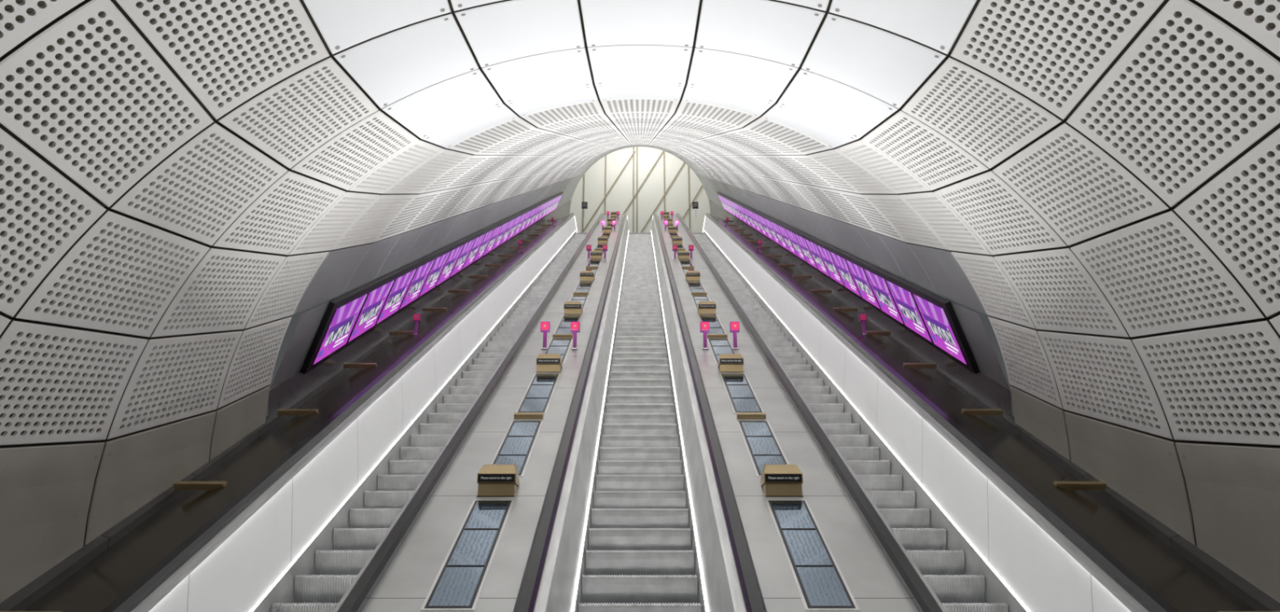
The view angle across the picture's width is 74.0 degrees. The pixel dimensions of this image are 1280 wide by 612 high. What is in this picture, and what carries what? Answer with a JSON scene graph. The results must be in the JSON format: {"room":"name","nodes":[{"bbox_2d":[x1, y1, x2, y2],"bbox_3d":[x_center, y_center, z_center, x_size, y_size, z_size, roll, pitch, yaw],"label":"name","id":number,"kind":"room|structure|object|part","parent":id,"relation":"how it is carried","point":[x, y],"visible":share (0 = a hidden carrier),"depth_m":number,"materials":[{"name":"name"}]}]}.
{"room":"metro station","nodes":[
{"label":"metro station","id":0,"kind":"room"},
{"bbox_2d":[0,0,605,603],"bbox_3d":[-3.138,-4.363,24.121,2.244,26.217,49.379,0,-20,0],"label":"wall","id":1,"kind":"structure","parent":0,"point":[181,181],"depth_m":5.92,"materials":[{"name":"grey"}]},
{"bbox_2d":[300,191,563,374],"bbox_3d":[-3.876,-2.299,25.294,0.478,16.109,27.004,0,-20,0],"label":"screen","id":2,"kind":"object","parent":1,"relation":"attached to","point":[349,317],"visible":1,"depth_m":13.66,"materials":[{"name":"purple"}]},
{"bbox_2d":[301,0,978,155],"bbox_3d":[0.000,-6.877,24.011,4.061,22.458,47.460,0,-20,0],"label":"ceiling","id":3,"kind":"structure","parent":0,"point":[473,77],"depth_m":6.52,"materials":[{"name":"white metal"}]},
{"bbox_2d":[569,146,710,232],"bbox_3d":[0.000,-3.853,57.444,18.000,26.000,0.170,0,-20,0],"label":"wall","id":4,"kind":"structure","parent":0,"point":[639,183],"depth_m":58.92,"materials":[{"name":"white paint"}]},
{"bbox_2d":[569,146,710,211],"bbox_3d":[0.000,-6.386,50.439,9.200,5.976,3.450,0,-20,0],"label":"arch trim","id":5,"kind":"structure","parent":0,"point":[636,146],"depth_m":50.19,"materials":[{"name":"white metal"}]},
{"bbox_2d":[674,0,1279,603],"bbox_3d":[3.138,-4.363,24.121,2.244,26.217,49.379,0,-20,0],"label":"wall","id":6,"kind":"structure","parent":0,"point":[1098,181],"depth_m":5.94,"materials":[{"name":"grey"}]},
{"bbox_2d":[716,191,979,374],"bbox_3d":[3.876,-2.299,25.294,0.478,16.109,27.004,0,-20,0],"label":"screen","id":7,"kind":"object","parent":6,"relation":"attached to","point":[930,317],"visible":1,"depth_m":13.67,"materials":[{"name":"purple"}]},
{"bbox_3d":[0.000,0.915,-3.522,8.200,0.100,13.000,0,-20,0],"label":"floor","id":8,"kind":"structure","parent":0,"visible":0},
{"bbox_2d":[101,213,604,611],"bbox_3d":[-2.440,-0.138,21.835,1.510,19.826,37.166,0,-20,0],"label":"escalator","id":9,"kind":"object","parent":8,"relation":"on","point":[319,530],"visible":0.7,"depth_m":8.30,"materials":[{"name":"metal"}]},
{"bbox_2d":[0,215,568,611],"bbox_3d":[-3.700,-0.368,21.919,1.020,19.162,37.166,0,-20,0],"label":"ledge","id":10,"kind":"object","parent":9,"relation":"attached to","point":[91,578],"visible":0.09,"depth_m":7.34,"materials":[{"name":"brown metal"}]},
{"bbox_2d":[413,314,421,334],"bbox_3d":[-3.620,0.306,13.752,0.110,0.357,0.099,0,-20,0],"label":"post","id":11,"kind":"object","parent":10,"relation":"on","point":[416,317],"visible":0.85,"depth_m":13.75,"materials":[{"name":"purple"}]},
{"bbox_2d":[518,240,522,251],"bbox_3d":[-3.620,-1.802,25.601,0.110,0.357,0.099,0,-20,0],"label":"post","id":12,"kind":"object","parent":10,"relation":"on","point":[520,242],"visible":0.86,"depth_m":25.59,"materials":[{"name":"purple"}]},
{"bbox_2d":[0,220,1279,611],"bbox_3d":[0.000,-0.881,21.281,8.160,16.289,28.154,0,-20,0],"label":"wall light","id":13,"kind":"object","parent":10,"relation":"attached to","point":[177,486],"visible":0.89,"depth_m":9.57,"materials":[{"name":"gold metal"}]},
{"bbox_3d":[-2.440,0.280,21.684,1.000,18.937,37.166,0,-20,0],"label":"skirting","id":14,"kind":"part","parent":9,"relation":"part of","materials":[{"name":"metal"}]},
{"bbox_2d":[582,201,587,217],"bbox_3d":[-2.550,-4.426,38.988,0.260,0.760,0.095,0,-20,0],"label":"direction sign","id":15,"kind":"object","parent":9,"relation":"attached to","point":[584,204],"visible":1,"depth_m":39.01,"materials":[{"name":"metal"}]},
{"bbox_2d":[361,214,623,611],"bbox_3d":[-1.220,-0.257,21.879,0.940,19.387,37.226,0,-20,0],"label":"deck","id":16,"kind":"object","parent":8,"relation":"on","point":[405,586],"visible":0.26,"depth_m":7.08,"materials":[{"name":"metal"}]},
{"bbox_2d":[476,464,519,497],"bbox_3d":[-1.170,1.462,7.044,0.316,0.320,0.298,0,-20,0],"label":"sign box","id":17,"kind":"object","parent":16,"relation":"on","point":[492,480],"visible":1,"depth_m":6.91,"materials":[{"name":"gold metal"}]},
{"bbox_2d":[540,321,550,350],"bbox_3d":[-1.360,0.433,12.146,0.130,0.420,0.116,0,-20,0],"label":"post","id":18,"kind":"object","parent":16,"relation":"on","point":[544,326],"visible":0.92,"depth_m":12.14,"materials":[{"name":"purple"}]},
{"bbox_2d":[536,354,562,372],"bbox_3d":[-1.170,0.762,10.979,0.316,0.320,0.298,0,-20,0],"label":"sign box","id":19,"kind":"object","parent":16,"relation":"on","point":[544,362],"visible":1,"depth_m":10.85,"materials":[{"name":"gold metal"}]},
{"bbox_2d":[564,301,582,314],"bbox_3d":[-1.170,0.062,14.914,0.316,0.320,0.298,0,-20,0],"label":"sign box","id":20,"kind":"object","parent":16,"relation":"on","point":[570,307],"visible":0.99,"depth_m":14.78,"materials":[{"name":"gold metal"}]},
{"bbox_2d":[570,321,580,350],"bbox_3d":[-0.930,0.433,12.146,0.130,0.420,0.116,0,-20,0],"label":"post","id":21,"kind":"object","parent":16,"relation":"on","point":[575,326],"visible":0.98,"depth_m":12.14,"materials":[{"name":"purple"}]},
{"bbox_2d":[579,271,594,280],"bbox_3d":[-1.170,-0.638,18.848,0.316,0.320,0.298,0,-20,0],"label":"sign box","id":22,"kind":"object","parent":16,"relation":"on","point":[584,275],"visible":0.99,"depth_m":18.72,"materials":[{"name":"gold metal"}]},
{"bbox_2d":[586,244,591,259],"bbox_3d":[-1.360,-1.415,22.539,0.130,0.420,0.116,0,-20,0],"label":"post","id":23,"kind":"object","parent":16,"relation":"on","point":[588,247],"visible":0.94,"depth_m":22.53,"materials":[{"name":"purple"}]},
{"bbox_2d":[590,250,602,258],"bbox_3d":[-1.170,-1.338,22.783,0.316,0.320,0.298,0,-20,0],"label":"sign box","id":24,"kind":"object","parent":16,"relation":"on","point":[593,254],"visible":0.99,"depth_m":22.65,"materials":[{"name":"gold metal"}]},
{"bbox_2d":[597,236,608,243],"bbox_3d":[-1.170,-2.038,26.718,0.316,0.320,0.298,0,-20,0],"label":"sign box","id":25,"kind":"object","parent":16,"relation":"on","point":[600,239],"visible":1,"depth_m":26.59,"materials":[{"name":"gold metal"}]},
{"bbox_2d":[600,220,604,231],"bbox_3d":[-1.360,-2.921,31.002,0.130,0.420,0.116,0,-20,0],"label":"post","id":26,"kind":"object","parent":16,"relation":"on","point":[602,222],"visible":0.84,"depth_m":31.00,"materials":[{"name":"purple"}]},
{"bbox_2d":[602,244,607,259],"bbox_3d":[-0.930,-1.415,22.539,0.130,0.420,0.116,0,-20,0],"label":"post","id":27,"kind":"object","parent":16,"relation":"on","point":[604,246],"visible":0.88,"depth_m":22.53,"materials":[{"name":"purple"}]},
{"bbox_2d":[603,226,612,231],"bbox_3d":[-1.170,-2.738,30.653,0.316,0.320,0.298,0,-20,0],"label":"sign box","id":28,"kind":"object","parent":16,"relation":"on","point":[606,228],"visible":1,"depth_m":30.52,"materials":[{"name":"gold metal"}]},
{"bbox_2d":[607,217,615,223],"bbox_3d":[-1.170,-3.438,34.587,0.316,0.320,0.298,0,-20,0],"label":"sign box","id":29,"kind":"object","parent":16,"relation":"on","point":[610,220],"visible":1,"depth_m":34.46,"materials":[{"name":"gold metal"}]},
{"bbox_2d":[610,211,617,216],"bbox_3d":[-1.170,-4.138,38.522,0.316,0.320,0.298,0,-20,0],"label":"sign box","id":30,"kind":"object","parent":16,"relation":"on","point":[612,213],"visible":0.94,"depth_m":38.38,"materials":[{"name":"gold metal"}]},
{"bbox_2d":[613,220,616,231],"bbox_3d":[-0.930,-2.921,31.002,0.130,0.420,0.116,0,-20,0],"label":"post","id":31,"kind":"object","parent":16,"relation":"on","point":[614,221],"visible":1,"depth_m":30.99,"materials":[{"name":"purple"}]},
{"bbox_2d":[616,211,619,220],"bbox_3d":[-0.930,-3.816,36.031,0.130,0.420,0.116,0,-20,0],"label":"post","id":32,"kind":"object","parent":16,"relation":"on","point":[617,212],"visible":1,"depth_m":36.02,"materials":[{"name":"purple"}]},
{"bbox_2d":[420,216,859,610],"bbox_3d":[0.000,-0.938,20.825,2.670,17.740,30.720,0,-20,0],"label":"inset panel","id":33,"kind":"object","parent":16,"relation":"attached to","point":[459,583],"visible":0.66,"depth_m":6.50,"materials":[{"name":"blue"}]},
{"bbox_2d":[514,217,765,418],"bbox_3d":[0.000,-1.296,22.700,2.640,18.063,31.236,0,-20,0],"label":"bars","id":34,"kind":"object","parent":16,"relation":"on","point":[517,415],"visible":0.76,"depth_m":12.82,"materials":[{"name":"gold metal"}]},
{"bbox_2d":[513,213,766,611],"bbox_3d":[0.000,-0.138,21.835,1.510,19.826,37.166,0,-20,0],"label":"escalator","id":35,"kind":"object","parent":8,"relation":"on","point":[640,513],"visible":1,"depth_m":8.59,"materials":[{"name":"metal"}]},
{"bbox_3d":[0.000,0.280,21.684,1.000,18.937,37.166,0,-20,0],"label":"skirting","id":36,"kind":"part","parent":35,"relation":"part of","materials":[{"name":"metal"}]},
{"bbox_2d":[656,214,918,611],"bbox_3d":[1.220,-0.257,21.879,0.940,19.387,37.226,0,-20,0],"label":"divider","id":37,"kind":"object","parent":8,"relation":"on","point":[874,586],"visible":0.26,"depth_m":7.08,"materials":[{"name":"metal"}]},
{"bbox_2d":[660,211,663,220],"bbox_3d":[0.930,-3.816,36.031,0.130,0.420,0.116,0,-20,0],"label":"post","id":38,"kind":"object","parent":37,"relation":"on","point":[661,212],"visible":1,"depth_m":36.02,"materials":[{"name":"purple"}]},
{"bbox_2d":[663,220,666,231],"bbox_3d":[0.930,-2.921,31.002,0.130,0.420,0.116,0,-20,0],"label":"post","id":39,"kind":"object","parent":37,"relation":"on","point":[664,221],"visible":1,"depth_m":30.99,"materials":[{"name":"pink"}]},
{"bbox_2d":[662,211,669,216],"bbox_3d":[1.170,-4.138,38.522,0.316,0.320,0.298,0,-20,0],"label":"sign box","id":40,"kind":"object","parent":37,"relation":"on","point":[665,213],"visible":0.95,"depth_m":38.38,"materials":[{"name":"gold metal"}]},
{"bbox_2d":[665,217,672,223],"bbox_3d":[1.170,-3.438,34.587,0.316,0.320,0.298,0,-20,0],"label":"sign box","id":41,"kind":"object","parent":37,"relation":"on","point":[669,220],"visible":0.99,"depth_m":34.46,"materials":[{"name":"gold metal"}]},
{"bbox_2d":[667,226,676,231],"bbox_3d":[1.170,-2.738,30.653,0.316,0.320,0.298,0,-20,0],"label":"sign box","id":42,"kind":"object","parent":37,"relation":"on","point":[671,228],"visible":0.99,"depth_m":30.52,"materials":[{"name":"gold metal"}]},
{"bbox_2d":[672,244,677,259],"bbox_3d":[0.930,-1.415,22.539,0.130,0.420,0.116,0,-20,0],"label":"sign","id":43,"kind":"object","parent":37,"relation":"on","point":[674,246],"visible":0.92,"depth_m":22.53,"materials":[{"name":"pink"}]},
{"bbox_2d":[671,236,682,243],"bbox_3d":[1.170,-2.038,26.718,0.316,0.320,0.298,0,-20,0],"label":"sign box","id":44,"kind":"object","parent":37,"relation":"on","point":[675,239],"visible":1,"depth_m":26.59,"materials":[{"name":"gold metal"}]},
{"bbox_2d":[675,220,679,231],"bbox_3d":[1.360,-2.921,31.002,0.130,0.420,0.116,0,-20,0],"label":"post","id":45,"kind":"object","parent":37,"relation":"on","point":[677,222],"visible":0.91,"depth_m":31.00,"materials":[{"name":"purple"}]},
{"bbox_2d":[677,250,689,258],"bbox_3d":[1.170,-1.338,22.783,0.316,0.320,0.298,0,-20,0],"label":"sign box","id":46,"kind":"object","parent":37,"relation":"on","point":[681,254],"visible":1,"depth_m":22.65,"materials":[{"name":"gold metal"}]},
{"bbox_2d":[688,244,693,259],"bbox_3d":[1.360,-1.415,22.539,0.130,0.420,0.116,0,-20,0],"label":"post","id":47,"kind":"object","parent":37,"relation":"on","point":[691,247],"visible":0.91,"depth_m":22.53,"materials":[{"name":"purple"}]},
{"bbox_2d":[685,271,700,280],"bbox_3d":[1.170,-0.638,18.848,0.316,0.320,0.298,0,-20,0],"label":"sign box","id":48,"kind":"object","parent":37,"relation":"on","point":[690,275],"visible":1,"depth_m":18.72,"materials":[{"name":"gold metal"}]},
{"bbox_2d":[699,321,709,350],"bbox_3d":[0.930,0.433,12.146,0.130,0.420,0.116,0,-20,0],"label":"post","id":49,"kind":"object","parent":37,"relation":"on","point":[704,326],"visible":0.96,"depth_m":12.14,"materials":[{"name":"purple"}]},
{"bbox_2d":[697,301,715,314],"bbox_3d":[1.170,0.062,14.914,0.316,0.320,0.298,0,-20,0],"label":"sign box","id":50,"kind":"object","parent":37,"relation":"on","point":[704,307],"visible":1,"depth_m":14.78,"materials":[{"name":"gold metal"}]},
{"bbox_2d":[717,354,743,372],"bbox_3d":[1.170,0.762,10.979,0.316,0.320,0.298,0,-20,0],"label":"sign box","id":51,"kind":"object","parent":37,"relation":"on","point":[727,362],"visible":1,"depth_m":10.85,"materials":[{"name":"gold metal"}]},
{"bbox_2d":[729,321,739,350],"bbox_3d":[1.360,0.433,12.146,0.130,0.420,0.116,0,-20,0],"label":"post","id":52,"kind":"object","parent":37,"relation":"on","point":[734,326],"visible":0.97,"depth_m":12.14,"materials":[{"name":"purple"}]},
{"bbox_2d":[760,464,803,497],"bbox_3d":[1.170,1.462,7.044,0.316,0.320,0.298,0,-20,0],"label":"sign box","id":53,"kind":"object","parent":37,"relation":"on","point":[776,480],"visible":1,"depth_m":6.91,"materials":[{"name":"gold metal"}]},
{"bbox_2d":[675,213,1178,611],"bbox_3d":[2.440,-0.138,21.835,1.510,19.826,37.166,0,-20,0],"label":"escalator","id":54,"kind":"object","parent":8,"relation":"on","point":[959,530],"visible":0.71,"depth_m":8.30,"materials":[{"name":"metal"}]},
{"bbox_2d":[692,201,697,217],"bbox_3d":[2.550,-4.426,38.988,0.260,0.760,0.095,0,-20,0],"label":"direction sign","id":55,"kind":"object","parent":54,"relation":"attached to","point":[695,204],"visible":1,"depth_m":39.01,"materials":[{"name":"metal"}]},
{"bbox_3d":[2.440,0.280,21.684,1.000,18.937,37.166,0,-20,0],"label":"skirting","id":56,"kind":"part","parent":54,"relation":"part of","materials":[{"name":"metal"}]},
{"bbox_2d":[711,215,1279,611],"bbox_3d":[3.700,-0.368,21.919,1.020,19.162,37.166,0,-20,0],"label":"ledge","id":57,"kind":"object","parent":54,"relation":"attached to","point":[1188,578],"visible":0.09,"depth_m":7.34,"materials":[{"name":"brown metal"}]},
{"bbox_2d":[757,240,761,251],"bbox_3d":[3.620,-1.802,25.601,0.110,0.357,0.099,0,-20,0],"label":"post","id":58,"kind":"object","parent":57,"relation":"on","point":[759,242],"visible":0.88,"depth_m":25.59,"materials":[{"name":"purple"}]},
{"bbox_2d":[858,314,866,334],"bbox_3d":[3.620,0.306,13.752,0.110,0.357,0.099,0,-20,0],"label":"post","id":59,"kind":"object","parent":57,"relation":"on","point":[862,317],"visible":0.89,"depth_m":13.75,"materials":[{"name":"purple metal"}]}
]}

